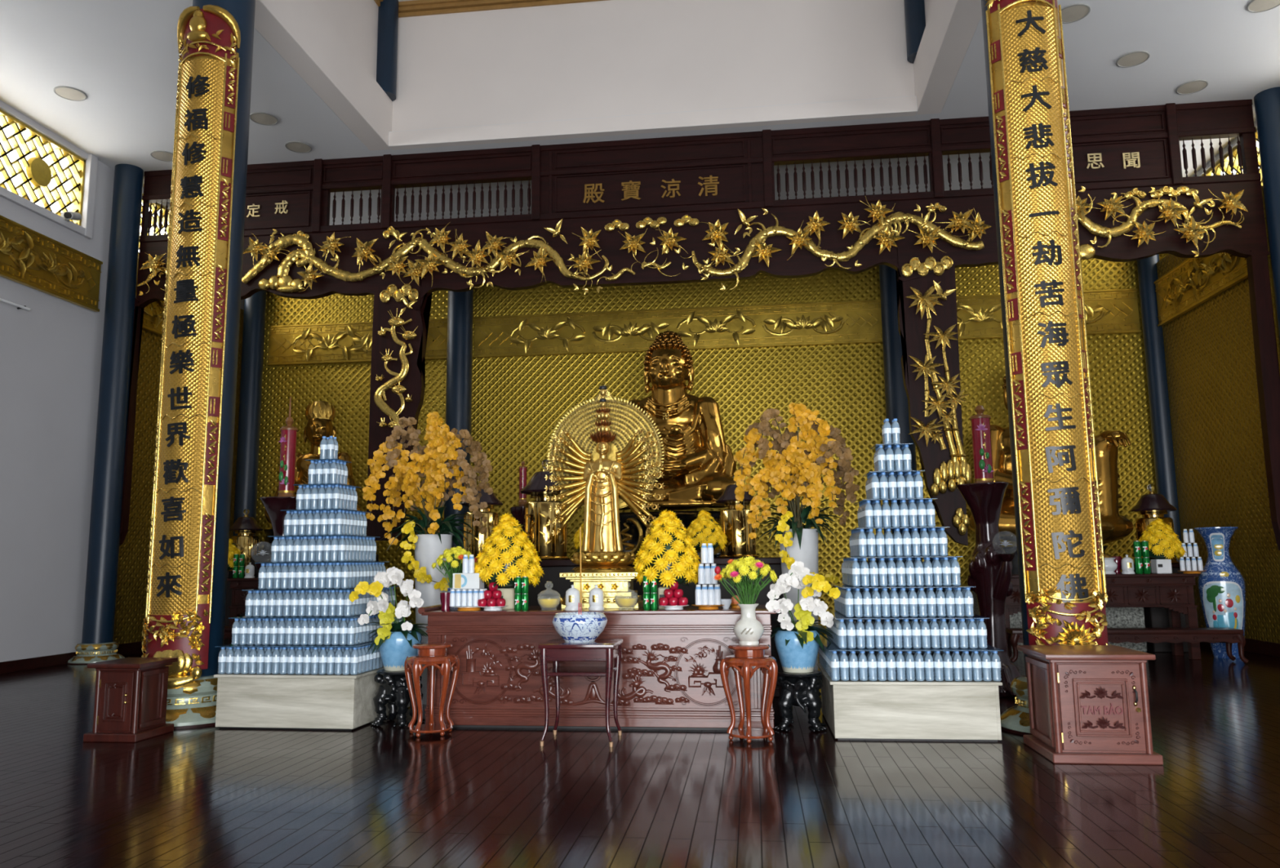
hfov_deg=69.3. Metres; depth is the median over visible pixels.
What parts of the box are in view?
door, panel moulding, handle plate, handle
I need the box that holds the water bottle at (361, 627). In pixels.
[357,617,363,644]
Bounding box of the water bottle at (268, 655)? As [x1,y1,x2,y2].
[263,647,272,674]
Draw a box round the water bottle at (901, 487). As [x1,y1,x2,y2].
[897,471,906,498]
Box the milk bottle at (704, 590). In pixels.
[701,584,707,604]
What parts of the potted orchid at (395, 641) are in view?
pot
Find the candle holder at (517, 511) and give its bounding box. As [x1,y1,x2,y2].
[510,504,524,550]
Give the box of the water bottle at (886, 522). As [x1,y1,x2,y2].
[882,499,891,527]
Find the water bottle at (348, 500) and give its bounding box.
[345,486,351,509]
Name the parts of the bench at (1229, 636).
leg, leg, leg, leg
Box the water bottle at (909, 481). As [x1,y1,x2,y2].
[905,471,915,498]
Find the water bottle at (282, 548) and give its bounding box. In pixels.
[278,536,286,562]
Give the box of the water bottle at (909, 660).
[905,650,915,680]
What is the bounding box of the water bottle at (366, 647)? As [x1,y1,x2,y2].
[364,644,369,671]
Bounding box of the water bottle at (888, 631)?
[884,618,893,648]
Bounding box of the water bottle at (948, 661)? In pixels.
[942,650,953,680]
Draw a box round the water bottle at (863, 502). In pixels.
[861,502,864,528]
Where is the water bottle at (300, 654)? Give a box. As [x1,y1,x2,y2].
[294,647,303,674]
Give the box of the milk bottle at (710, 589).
[707,584,714,604]
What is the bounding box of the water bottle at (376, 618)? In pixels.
[374,614,379,637]
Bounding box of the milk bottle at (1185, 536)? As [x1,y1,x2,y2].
[1182,528,1188,542]
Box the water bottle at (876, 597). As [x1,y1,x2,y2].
[871,587,881,617]
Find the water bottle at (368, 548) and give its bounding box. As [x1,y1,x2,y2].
[364,537,370,561]
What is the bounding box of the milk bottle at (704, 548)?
[700,542,707,563]
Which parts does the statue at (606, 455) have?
arm, arm, arm, arm, arm, arm, arm, arm, arm, arm, arm, arm, arm, arm, arm, arm, arm, arm, arm, arm, crown, arm, arm, arm, arm, arm, arm, arm, arm, arm, arm, arm, arm, arm, arm, arm, arm, arm, arm, arm, arm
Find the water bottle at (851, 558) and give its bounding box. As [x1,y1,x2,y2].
[848,558,851,585]
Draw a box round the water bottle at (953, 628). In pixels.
[949,618,959,648]
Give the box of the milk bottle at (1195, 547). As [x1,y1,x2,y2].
[1192,542,1199,556]
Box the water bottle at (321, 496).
[317,484,325,509]
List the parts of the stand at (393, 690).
leg, leg, leg, leg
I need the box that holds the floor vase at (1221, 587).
[1193,526,1245,658]
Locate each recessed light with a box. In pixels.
[53,85,86,101]
[150,150,173,161]
[249,111,278,125]
[284,141,311,152]
[1057,3,1090,23]
[1115,50,1150,67]
[1175,79,1208,94]
[1246,0,1279,12]
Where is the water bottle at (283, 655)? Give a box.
[279,647,288,674]
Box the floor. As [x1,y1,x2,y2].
[0,642,1279,867]
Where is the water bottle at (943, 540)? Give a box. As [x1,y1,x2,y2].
[938,527,947,555]
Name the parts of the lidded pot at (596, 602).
lid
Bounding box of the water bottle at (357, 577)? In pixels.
[354,562,359,586]
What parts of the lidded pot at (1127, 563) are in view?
lid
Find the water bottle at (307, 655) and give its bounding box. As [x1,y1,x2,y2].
[302,647,311,674]
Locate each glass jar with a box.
[537,585,560,610]
[614,580,637,609]
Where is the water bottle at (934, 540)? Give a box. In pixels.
[929,528,938,555]
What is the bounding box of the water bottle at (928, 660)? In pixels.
[924,650,934,680]
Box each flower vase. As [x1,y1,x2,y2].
[431,546,477,608]
[713,555,777,644]
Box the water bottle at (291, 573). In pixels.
[288,563,296,589]
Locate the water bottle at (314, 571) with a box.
[310,562,318,588]
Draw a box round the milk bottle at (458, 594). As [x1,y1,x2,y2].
[455,588,461,606]
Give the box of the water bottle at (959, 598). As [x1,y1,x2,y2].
[954,587,964,617]
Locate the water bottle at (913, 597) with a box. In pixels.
[908,587,918,617]
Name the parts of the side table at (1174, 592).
leg, carved panel, carved panel, carved panel, carved panel, leg, leg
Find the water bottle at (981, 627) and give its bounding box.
[977,618,987,648]
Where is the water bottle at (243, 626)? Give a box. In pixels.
[239,618,247,644]
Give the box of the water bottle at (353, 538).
[351,536,356,561]
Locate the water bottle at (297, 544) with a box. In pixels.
[293,536,301,561]
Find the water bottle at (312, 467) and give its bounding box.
[307,460,315,484]
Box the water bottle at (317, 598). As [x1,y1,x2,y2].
[312,590,321,616]
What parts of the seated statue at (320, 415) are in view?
crown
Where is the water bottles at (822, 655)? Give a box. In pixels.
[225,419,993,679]
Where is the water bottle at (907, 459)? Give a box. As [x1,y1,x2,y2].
[902,444,911,470]
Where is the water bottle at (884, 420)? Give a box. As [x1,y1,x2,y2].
[881,419,884,444]
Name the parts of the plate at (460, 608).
dish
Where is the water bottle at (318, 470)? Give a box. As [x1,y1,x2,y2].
[315,460,323,484]
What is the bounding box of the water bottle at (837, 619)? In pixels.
[835,618,838,644]
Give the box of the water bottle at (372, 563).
[371,562,376,581]
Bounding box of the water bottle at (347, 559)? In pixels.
[344,536,349,561]
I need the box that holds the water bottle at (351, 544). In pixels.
[347,536,353,561]
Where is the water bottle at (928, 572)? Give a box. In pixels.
[924,557,933,586]
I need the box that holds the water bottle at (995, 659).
[991,650,1001,681]
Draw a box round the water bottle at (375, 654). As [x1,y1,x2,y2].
[372,644,377,670]
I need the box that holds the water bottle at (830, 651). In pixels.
[827,650,831,675]
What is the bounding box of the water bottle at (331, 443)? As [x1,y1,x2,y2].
[326,435,334,458]
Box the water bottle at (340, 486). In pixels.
[337,484,343,508]
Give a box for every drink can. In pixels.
[232,565,238,577]
[233,554,239,565]
[238,565,244,577]
[239,554,244,565]
[514,576,521,593]
[514,593,521,610]
[521,576,528,593]
[521,593,528,610]
[642,575,649,592]
[643,592,650,609]
[650,575,657,592]
[650,592,657,609]
[1133,541,1142,557]
[1134,557,1142,573]
[1140,540,1149,557]
[1142,557,1151,573]
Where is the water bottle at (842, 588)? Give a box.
[840,588,844,613]
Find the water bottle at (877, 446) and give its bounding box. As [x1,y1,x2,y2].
[875,446,879,471]
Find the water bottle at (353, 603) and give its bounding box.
[350,589,355,616]
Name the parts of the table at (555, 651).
leg, leg, leg, leg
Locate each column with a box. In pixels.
[66,163,143,664]
[165,0,255,728]
[232,290,266,535]
[376,0,398,101]
[444,289,473,555]
[879,264,916,590]
[903,0,925,63]
[981,0,1032,734]
[1136,253,1182,564]
[1253,86,1279,340]
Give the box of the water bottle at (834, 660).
[830,650,839,680]
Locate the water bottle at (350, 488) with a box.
[348,486,354,510]
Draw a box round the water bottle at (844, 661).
[840,650,848,680]
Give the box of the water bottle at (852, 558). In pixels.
[850,558,853,586]
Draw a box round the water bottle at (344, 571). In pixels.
[340,562,349,588]
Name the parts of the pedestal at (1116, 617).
rock seat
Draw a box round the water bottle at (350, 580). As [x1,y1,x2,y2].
[346,562,352,588]
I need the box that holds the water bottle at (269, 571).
[265,563,274,589]
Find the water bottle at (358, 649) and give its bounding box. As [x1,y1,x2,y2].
[356,646,362,673]
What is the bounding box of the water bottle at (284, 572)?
[280,563,288,589]
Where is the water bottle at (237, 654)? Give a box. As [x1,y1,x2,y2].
[232,647,241,674]
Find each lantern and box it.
[229,508,262,573]
[461,480,502,558]
[520,458,569,559]
[715,475,758,557]
[1130,484,1179,564]
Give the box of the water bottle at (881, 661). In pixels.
[876,650,887,680]
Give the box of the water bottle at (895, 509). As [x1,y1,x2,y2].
[890,499,900,527]
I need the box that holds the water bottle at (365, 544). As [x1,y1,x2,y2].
[361,537,367,561]
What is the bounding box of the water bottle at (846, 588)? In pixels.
[844,588,846,616]
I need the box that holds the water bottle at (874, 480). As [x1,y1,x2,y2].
[871,472,879,498]
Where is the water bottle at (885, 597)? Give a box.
[880,587,890,617]
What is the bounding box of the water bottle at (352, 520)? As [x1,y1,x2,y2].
[348,511,354,535]
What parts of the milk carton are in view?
yellow panel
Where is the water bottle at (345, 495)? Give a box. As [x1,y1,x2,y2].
[342,485,347,509]
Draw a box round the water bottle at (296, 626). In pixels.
[292,617,301,644]
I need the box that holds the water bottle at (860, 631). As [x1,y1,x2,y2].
[856,618,865,648]
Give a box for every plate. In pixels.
[450,605,486,610]
[477,605,507,610]
[658,604,688,609]
[692,604,723,608]
[730,603,740,608]
[1177,570,1205,573]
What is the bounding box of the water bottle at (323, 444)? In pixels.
[320,435,327,458]
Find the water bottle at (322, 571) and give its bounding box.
[317,562,326,588]
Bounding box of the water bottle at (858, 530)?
[856,529,859,556]
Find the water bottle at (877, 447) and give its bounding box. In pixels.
[875,447,877,471]
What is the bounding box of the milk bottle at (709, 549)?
[706,542,713,563]
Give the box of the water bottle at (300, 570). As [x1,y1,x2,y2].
[295,563,303,588]
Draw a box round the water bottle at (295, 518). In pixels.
[290,511,298,535]
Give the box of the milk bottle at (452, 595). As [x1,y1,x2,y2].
[449,588,455,606]
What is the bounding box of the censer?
[1102,554,1117,573]
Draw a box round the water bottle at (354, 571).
[351,562,356,588]
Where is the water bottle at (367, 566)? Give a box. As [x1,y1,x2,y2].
[364,562,369,584]
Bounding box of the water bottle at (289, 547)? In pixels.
[285,536,293,562]
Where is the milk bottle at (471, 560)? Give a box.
[468,554,474,573]
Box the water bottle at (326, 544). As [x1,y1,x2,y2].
[322,536,330,561]
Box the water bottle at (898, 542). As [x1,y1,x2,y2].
[893,528,902,556]
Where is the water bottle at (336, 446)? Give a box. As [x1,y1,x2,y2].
[333,436,338,458]
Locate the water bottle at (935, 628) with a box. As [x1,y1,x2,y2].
[930,618,940,648]
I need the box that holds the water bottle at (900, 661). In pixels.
[895,650,906,680]
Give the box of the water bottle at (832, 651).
[829,650,832,678]
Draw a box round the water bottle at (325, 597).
[320,590,328,616]
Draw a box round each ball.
[250,541,271,560]
[993,530,1017,550]
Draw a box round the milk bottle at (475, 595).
[472,588,478,606]
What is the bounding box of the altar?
[449,557,783,697]
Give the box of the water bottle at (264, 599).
[259,590,268,617]
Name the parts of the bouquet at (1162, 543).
pot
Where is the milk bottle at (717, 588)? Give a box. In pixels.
[714,584,720,604]
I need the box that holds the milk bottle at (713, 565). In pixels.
[710,563,717,583]
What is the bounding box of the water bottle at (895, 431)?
[891,418,900,443]
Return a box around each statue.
[264,400,361,523]
[544,384,664,572]
[618,330,736,511]
[968,371,1133,543]
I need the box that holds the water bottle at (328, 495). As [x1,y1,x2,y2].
[324,484,333,509]
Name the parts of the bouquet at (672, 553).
pot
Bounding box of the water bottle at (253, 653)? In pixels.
[248,647,257,674]
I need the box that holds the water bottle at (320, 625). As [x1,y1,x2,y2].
[315,617,324,644]
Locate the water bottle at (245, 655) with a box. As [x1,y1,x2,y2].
[240,647,249,674]
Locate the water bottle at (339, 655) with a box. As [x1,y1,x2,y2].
[333,647,342,675]
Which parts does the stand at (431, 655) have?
leg, leg, leg, leg, leg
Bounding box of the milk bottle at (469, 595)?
[466,588,472,606]
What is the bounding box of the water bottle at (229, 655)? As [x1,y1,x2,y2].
[225,647,234,674]
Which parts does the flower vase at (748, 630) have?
stem, stem, stem, stem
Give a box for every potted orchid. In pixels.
[349,566,427,671]
[362,411,493,704]
[733,402,859,706]
[765,560,840,672]
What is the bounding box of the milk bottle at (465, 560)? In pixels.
[462,554,468,573]
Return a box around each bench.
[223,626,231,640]
[1005,627,1248,662]
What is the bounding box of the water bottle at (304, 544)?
[300,536,308,561]
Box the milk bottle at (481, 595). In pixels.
[478,588,484,599]
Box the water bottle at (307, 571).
[302,562,311,588]
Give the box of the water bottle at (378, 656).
[376,647,380,668]
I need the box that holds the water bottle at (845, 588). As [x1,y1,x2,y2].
[842,588,845,615]
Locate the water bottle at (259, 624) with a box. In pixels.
[253,618,262,644]
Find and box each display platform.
[213,666,409,729]
[817,662,1002,741]
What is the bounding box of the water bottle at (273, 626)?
[269,617,278,644]
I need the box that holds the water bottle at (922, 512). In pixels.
[917,499,926,527]
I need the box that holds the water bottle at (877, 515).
[873,500,882,527]
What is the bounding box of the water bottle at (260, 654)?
[256,647,264,674]
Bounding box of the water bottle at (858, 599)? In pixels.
[853,587,862,617]
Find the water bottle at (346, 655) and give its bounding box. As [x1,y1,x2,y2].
[342,647,351,675]
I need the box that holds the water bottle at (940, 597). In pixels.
[936,587,946,617]
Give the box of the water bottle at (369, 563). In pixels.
[368,562,373,584]
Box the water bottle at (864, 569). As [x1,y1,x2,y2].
[860,558,870,586]
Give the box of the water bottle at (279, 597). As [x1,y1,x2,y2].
[275,590,283,617]
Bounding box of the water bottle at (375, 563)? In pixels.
[374,562,379,574]
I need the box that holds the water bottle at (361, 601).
[358,593,363,615]
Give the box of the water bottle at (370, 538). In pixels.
[368,537,373,561]
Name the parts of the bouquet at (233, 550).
pot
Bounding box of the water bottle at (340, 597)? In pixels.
[336,590,344,616]
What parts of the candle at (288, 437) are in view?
wick rod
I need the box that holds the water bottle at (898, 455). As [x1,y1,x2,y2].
[893,444,902,471]
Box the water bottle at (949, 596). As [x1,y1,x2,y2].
[945,587,955,617]
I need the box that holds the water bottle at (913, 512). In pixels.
[908,499,917,527]
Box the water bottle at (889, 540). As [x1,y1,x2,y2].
[884,528,893,556]
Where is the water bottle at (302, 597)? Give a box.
[297,590,306,616]
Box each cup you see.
[440,592,450,610]
[1111,555,1122,573]
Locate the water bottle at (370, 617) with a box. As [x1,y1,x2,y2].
[368,615,373,641]
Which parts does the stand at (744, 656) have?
leg, leg, leg, leg, leg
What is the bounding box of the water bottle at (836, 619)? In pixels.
[833,618,836,644]
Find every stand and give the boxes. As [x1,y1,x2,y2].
[253,496,296,569]
[370,668,424,727]
[404,642,459,737]
[720,643,777,742]
[773,669,826,731]
[955,481,1021,697]
[1133,564,1188,652]
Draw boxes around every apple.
[477,598,486,606]
[484,589,492,599]
[486,596,496,606]
[488,581,497,591]
[492,588,502,599]
[496,596,506,607]
[658,595,668,606]
[663,587,673,598]
[668,580,678,590]
[668,596,678,605]
[673,588,683,598]
[678,595,688,606]
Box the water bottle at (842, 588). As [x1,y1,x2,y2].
[840,587,843,614]
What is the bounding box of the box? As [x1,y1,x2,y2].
[1017,644,1163,764]
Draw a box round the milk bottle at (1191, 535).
[1188,528,1195,542]
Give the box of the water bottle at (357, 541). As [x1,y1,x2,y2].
[355,536,359,561]
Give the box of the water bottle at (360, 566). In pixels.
[358,562,363,582]
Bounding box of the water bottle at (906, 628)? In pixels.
[902,618,911,648]
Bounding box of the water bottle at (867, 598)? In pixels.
[862,587,872,617]
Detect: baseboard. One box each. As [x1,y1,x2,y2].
[0,640,146,673]
[1200,637,1279,657]
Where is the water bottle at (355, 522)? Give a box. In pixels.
[351,511,357,535]
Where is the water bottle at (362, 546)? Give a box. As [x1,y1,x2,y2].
[358,536,364,561]
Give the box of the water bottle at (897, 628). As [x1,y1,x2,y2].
[893,618,902,648]
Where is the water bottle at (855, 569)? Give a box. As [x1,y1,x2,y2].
[851,558,860,586]
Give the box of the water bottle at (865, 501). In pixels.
[863,501,866,527]
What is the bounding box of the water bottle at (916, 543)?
[911,528,920,556]
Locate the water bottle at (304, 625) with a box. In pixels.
[300,617,308,644]
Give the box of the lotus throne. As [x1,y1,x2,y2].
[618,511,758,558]
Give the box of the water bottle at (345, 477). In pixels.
[342,462,347,484]
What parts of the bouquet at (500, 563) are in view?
pot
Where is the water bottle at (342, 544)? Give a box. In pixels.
[337,535,346,561]
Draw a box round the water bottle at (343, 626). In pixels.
[338,617,347,644]
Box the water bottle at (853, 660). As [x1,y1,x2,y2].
[848,650,858,680]
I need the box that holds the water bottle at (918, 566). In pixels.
[914,557,924,586]
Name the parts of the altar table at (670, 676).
panel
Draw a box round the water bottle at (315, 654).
[310,647,319,674]
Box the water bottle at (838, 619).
[836,618,839,646]
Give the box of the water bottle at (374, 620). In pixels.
[371,615,377,640]
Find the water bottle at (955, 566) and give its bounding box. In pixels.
[951,556,960,586]
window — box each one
[0,109,85,226]
[137,194,169,256]
[1202,128,1262,185]
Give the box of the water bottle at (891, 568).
[887,557,897,586]
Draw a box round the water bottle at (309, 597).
[305,590,313,616]
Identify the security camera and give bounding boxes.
[60,211,81,222]
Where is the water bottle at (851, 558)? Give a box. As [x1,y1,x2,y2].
[849,558,853,586]
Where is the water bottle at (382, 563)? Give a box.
[381,562,386,572]
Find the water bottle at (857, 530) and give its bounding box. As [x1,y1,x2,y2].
[854,529,857,556]
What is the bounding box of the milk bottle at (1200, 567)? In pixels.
[1196,556,1203,570]
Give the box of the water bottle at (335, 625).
[331,617,339,644]
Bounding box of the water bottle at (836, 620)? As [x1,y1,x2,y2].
[834,619,837,644]
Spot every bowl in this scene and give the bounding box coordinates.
[551,611,607,642]
[720,599,732,608]
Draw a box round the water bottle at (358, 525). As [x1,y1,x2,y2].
[355,511,360,535]
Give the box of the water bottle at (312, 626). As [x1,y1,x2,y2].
[307,617,316,644]
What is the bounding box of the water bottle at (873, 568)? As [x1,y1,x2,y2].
[869,557,879,586]
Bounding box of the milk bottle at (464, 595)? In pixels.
[461,588,466,606]
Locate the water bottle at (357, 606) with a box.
[355,594,359,615]
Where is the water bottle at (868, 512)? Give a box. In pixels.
[864,500,873,527]
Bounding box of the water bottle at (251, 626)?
[246,618,255,644]
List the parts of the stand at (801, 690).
leg, leg, leg, leg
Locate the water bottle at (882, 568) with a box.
[878,557,888,586]
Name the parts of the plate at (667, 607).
dish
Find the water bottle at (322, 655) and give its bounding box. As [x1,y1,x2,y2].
[318,647,327,674]
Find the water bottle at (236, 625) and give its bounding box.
[231,618,239,644]
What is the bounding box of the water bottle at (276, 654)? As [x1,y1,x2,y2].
[271,647,279,674]
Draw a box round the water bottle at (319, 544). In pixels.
[315,536,323,561]
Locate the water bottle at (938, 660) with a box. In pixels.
[933,650,943,680]
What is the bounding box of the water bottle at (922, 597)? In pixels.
[917,587,927,617]
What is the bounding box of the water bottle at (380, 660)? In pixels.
[379,656,382,667]
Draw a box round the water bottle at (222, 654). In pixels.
[217,647,226,673]
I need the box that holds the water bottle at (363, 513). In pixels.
[362,512,367,536]
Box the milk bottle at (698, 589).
[694,584,702,604]
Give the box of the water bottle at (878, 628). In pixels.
[874,618,884,648]
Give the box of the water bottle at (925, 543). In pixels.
[920,528,929,555]
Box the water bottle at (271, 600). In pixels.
[267,590,275,617]
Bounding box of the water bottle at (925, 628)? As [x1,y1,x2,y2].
[920,618,930,648]
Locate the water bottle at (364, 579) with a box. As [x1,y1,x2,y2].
[361,562,366,581]
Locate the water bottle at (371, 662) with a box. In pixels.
[367,644,373,671]
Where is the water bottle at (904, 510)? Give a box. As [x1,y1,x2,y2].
[899,499,909,527]
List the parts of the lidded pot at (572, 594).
lid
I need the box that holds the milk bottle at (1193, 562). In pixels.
[1191,556,1197,570]
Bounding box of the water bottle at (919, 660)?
[915,650,924,680]
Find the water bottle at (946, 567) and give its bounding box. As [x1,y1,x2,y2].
[942,556,951,586]
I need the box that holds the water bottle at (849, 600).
[844,588,853,617]
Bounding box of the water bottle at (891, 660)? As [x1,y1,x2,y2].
[886,650,896,680]
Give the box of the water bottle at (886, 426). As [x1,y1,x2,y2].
[883,418,892,444]
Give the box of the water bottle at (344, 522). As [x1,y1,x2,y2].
[341,510,346,534]
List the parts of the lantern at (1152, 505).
crystal knob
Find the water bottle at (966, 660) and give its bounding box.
[962,650,972,681]
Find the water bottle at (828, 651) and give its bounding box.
[826,650,830,675]
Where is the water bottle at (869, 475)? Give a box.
[867,475,871,498]
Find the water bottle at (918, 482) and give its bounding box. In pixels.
[914,471,923,497]
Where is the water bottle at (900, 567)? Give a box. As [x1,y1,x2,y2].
[896,557,906,586]
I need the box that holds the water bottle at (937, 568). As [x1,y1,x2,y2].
[933,557,942,586]
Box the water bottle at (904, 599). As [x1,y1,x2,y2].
[899,587,908,617]
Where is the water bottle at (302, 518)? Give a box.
[297,510,306,535]
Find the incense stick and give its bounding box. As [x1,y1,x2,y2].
[579,526,582,614]
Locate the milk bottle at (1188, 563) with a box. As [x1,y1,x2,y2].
[1185,556,1191,570]
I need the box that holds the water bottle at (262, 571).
[257,563,266,589]
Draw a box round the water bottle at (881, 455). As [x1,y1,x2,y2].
[876,444,885,471]
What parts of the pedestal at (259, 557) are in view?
seat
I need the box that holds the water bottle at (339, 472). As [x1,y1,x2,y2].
[335,460,341,483]
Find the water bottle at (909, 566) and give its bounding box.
[905,557,915,586]
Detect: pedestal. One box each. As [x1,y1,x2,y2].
[250,528,378,577]
[559,571,643,608]
[972,545,1146,651]
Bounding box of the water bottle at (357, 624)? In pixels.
[353,617,359,644]
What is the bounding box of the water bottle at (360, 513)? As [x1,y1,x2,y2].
[359,511,364,535]
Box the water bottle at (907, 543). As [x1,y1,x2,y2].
[902,528,911,556]
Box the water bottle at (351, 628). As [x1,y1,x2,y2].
[346,617,355,644]
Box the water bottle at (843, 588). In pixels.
[841,588,844,615]
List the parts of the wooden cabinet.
panel moulding, door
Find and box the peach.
[731,594,740,604]
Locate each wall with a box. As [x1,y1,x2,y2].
[0,100,244,662]
[243,253,1168,635]
[312,0,933,131]
[1156,185,1279,643]
[1192,120,1257,176]
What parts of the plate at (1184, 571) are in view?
dish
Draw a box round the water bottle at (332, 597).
[328,590,336,616]
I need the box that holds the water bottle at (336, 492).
[332,484,340,508]
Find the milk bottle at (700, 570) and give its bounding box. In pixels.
[697,563,704,583]
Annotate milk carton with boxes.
[452,573,484,588]
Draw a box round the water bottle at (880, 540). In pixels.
[875,528,884,556]
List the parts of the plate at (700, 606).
dish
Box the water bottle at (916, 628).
[911,618,921,648]
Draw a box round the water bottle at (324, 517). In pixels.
[320,510,328,534]
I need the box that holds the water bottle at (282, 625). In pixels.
[276,617,285,644]
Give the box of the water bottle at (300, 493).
[295,485,303,509]
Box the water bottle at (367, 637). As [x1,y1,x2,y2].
[365,622,369,642]
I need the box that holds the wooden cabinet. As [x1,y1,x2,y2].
[83,657,178,742]
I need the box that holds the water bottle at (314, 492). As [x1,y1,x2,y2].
[310,484,318,509]
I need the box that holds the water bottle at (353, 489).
[351,487,357,510]
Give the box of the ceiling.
[0,0,1279,225]
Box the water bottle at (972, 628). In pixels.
[968,618,977,648]
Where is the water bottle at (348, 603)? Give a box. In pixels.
[343,590,351,616]
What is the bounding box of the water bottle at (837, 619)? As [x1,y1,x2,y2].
[835,618,839,645]
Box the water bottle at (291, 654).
[287,647,295,674]
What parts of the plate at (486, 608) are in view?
dish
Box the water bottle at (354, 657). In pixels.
[350,647,359,675]
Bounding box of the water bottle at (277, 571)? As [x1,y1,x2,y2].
[272,563,281,589]
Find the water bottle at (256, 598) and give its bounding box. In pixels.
[252,590,261,617]
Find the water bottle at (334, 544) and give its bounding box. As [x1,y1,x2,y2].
[330,535,338,561]
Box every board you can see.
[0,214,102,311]
[135,276,164,336]
[141,4,240,688]
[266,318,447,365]
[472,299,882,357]
[955,288,1142,339]
[984,0,1111,644]
[1153,252,1248,326]
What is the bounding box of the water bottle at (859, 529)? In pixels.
[857,528,860,556]
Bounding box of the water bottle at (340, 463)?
[338,461,344,484]
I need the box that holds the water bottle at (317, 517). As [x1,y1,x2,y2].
[312,510,320,535]
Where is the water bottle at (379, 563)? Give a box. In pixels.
[377,562,382,572]
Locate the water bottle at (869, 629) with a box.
[865,618,875,648]
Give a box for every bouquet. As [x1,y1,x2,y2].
[226,538,240,577]
[473,511,543,608]
[573,519,583,552]
[633,509,701,608]
[685,509,727,558]
[1138,517,1186,573]
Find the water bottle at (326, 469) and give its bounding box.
[322,460,329,483]
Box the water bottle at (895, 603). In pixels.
[889,587,899,617]
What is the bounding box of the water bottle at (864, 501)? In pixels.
[862,501,865,528]
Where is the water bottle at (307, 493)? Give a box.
[302,484,311,509]
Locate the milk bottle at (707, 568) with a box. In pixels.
[704,563,711,583]
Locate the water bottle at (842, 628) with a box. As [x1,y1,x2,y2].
[837,618,847,648]
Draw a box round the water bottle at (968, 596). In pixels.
[964,586,973,617]
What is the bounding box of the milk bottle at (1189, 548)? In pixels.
[1186,542,1192,556]
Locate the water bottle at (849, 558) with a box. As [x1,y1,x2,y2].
[847,558,850,586]
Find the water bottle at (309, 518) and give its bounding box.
[305,510,313,535]
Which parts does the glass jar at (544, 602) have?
lid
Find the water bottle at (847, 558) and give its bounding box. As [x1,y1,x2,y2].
[845,558,848,585]
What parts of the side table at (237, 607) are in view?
leg, carved panel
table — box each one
[226,577,258,644]
[417,604,779,729]
[537,638,622,746]
[1004,573,1200,659]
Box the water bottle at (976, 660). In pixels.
[972,650,982,681]
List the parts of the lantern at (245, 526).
crystal knob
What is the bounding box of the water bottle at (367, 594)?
[365,591,369,613]
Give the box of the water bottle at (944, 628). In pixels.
[939,618,949,648]
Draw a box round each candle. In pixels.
[277,396,297,497]
[518,461,527,504]
[969,404,994,483]
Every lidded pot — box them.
[244,562,254,577]
[564,584,580,610]
[588,583,604,609]
[1121,554,1134,573]
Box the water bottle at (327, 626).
[323,617,332,644]
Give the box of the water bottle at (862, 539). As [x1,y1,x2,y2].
[857,528,867,556]
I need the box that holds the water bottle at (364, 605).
[362,594,366,614]
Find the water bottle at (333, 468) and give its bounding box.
[329,459,337,483]
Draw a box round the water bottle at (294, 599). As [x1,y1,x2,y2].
[289,590,298,616]
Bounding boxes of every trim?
[0,153,97,239]
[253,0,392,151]
[373,0,606,17]
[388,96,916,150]
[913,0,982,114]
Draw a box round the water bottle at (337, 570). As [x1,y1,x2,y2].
[333,562,341,588]
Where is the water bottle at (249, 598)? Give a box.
[244,590,253,617]
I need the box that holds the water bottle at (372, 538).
[371,537,376,561]
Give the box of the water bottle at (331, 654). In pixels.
[326,647,334,674]
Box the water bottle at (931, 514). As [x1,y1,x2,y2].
[926,499,935,526]
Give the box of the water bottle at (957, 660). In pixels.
[952,650,963,681]
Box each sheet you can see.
[214,640,375,647]
[228,612,379,618]
[242,586,398,590]
[254,561,388,563]
[268,534,380,537]
[280,508,370,512]
[293,483,360,488]
[305,458,351,462]
[819,635,1003,650]
[826,610,989,618]
[831,583,975,588]
[839,555,962,558]
[846,526,950,531]
[854,497,937,504]
[862,470,924,476]
[871,443,913,448]
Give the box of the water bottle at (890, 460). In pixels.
[885,444,894,471]
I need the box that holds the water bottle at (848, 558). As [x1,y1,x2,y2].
[846,558,849,585]
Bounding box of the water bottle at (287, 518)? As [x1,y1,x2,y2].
[283,511,291,535]
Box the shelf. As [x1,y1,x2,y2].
[547,666,616,675]
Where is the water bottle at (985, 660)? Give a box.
[981,650,991,681]
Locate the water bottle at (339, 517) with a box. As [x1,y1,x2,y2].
[334,509,343,534]
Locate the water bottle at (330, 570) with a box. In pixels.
[325,562,333,588]
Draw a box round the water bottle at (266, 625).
[262,618,270,644]
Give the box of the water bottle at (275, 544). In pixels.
[271,537,279,562]
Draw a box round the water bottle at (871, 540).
[866,528,875,556]
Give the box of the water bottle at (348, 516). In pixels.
[345,510,350,534]
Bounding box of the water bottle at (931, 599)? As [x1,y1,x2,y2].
[926,587,937,617]
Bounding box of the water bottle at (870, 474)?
[868,474,871,498]
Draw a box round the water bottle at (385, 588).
[384,587,389,602]
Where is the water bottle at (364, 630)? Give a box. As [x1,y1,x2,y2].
[361,623,366,643]
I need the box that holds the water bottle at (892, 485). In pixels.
[888,471,897,498]
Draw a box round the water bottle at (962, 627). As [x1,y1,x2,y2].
[958,618,968,648]
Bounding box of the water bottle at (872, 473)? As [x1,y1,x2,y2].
[869,473,872,498]
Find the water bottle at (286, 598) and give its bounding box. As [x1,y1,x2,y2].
[282,590,291,616]
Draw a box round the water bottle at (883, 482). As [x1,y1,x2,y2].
[879,471,888,498]
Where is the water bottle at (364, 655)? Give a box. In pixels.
[360,646,366,672]

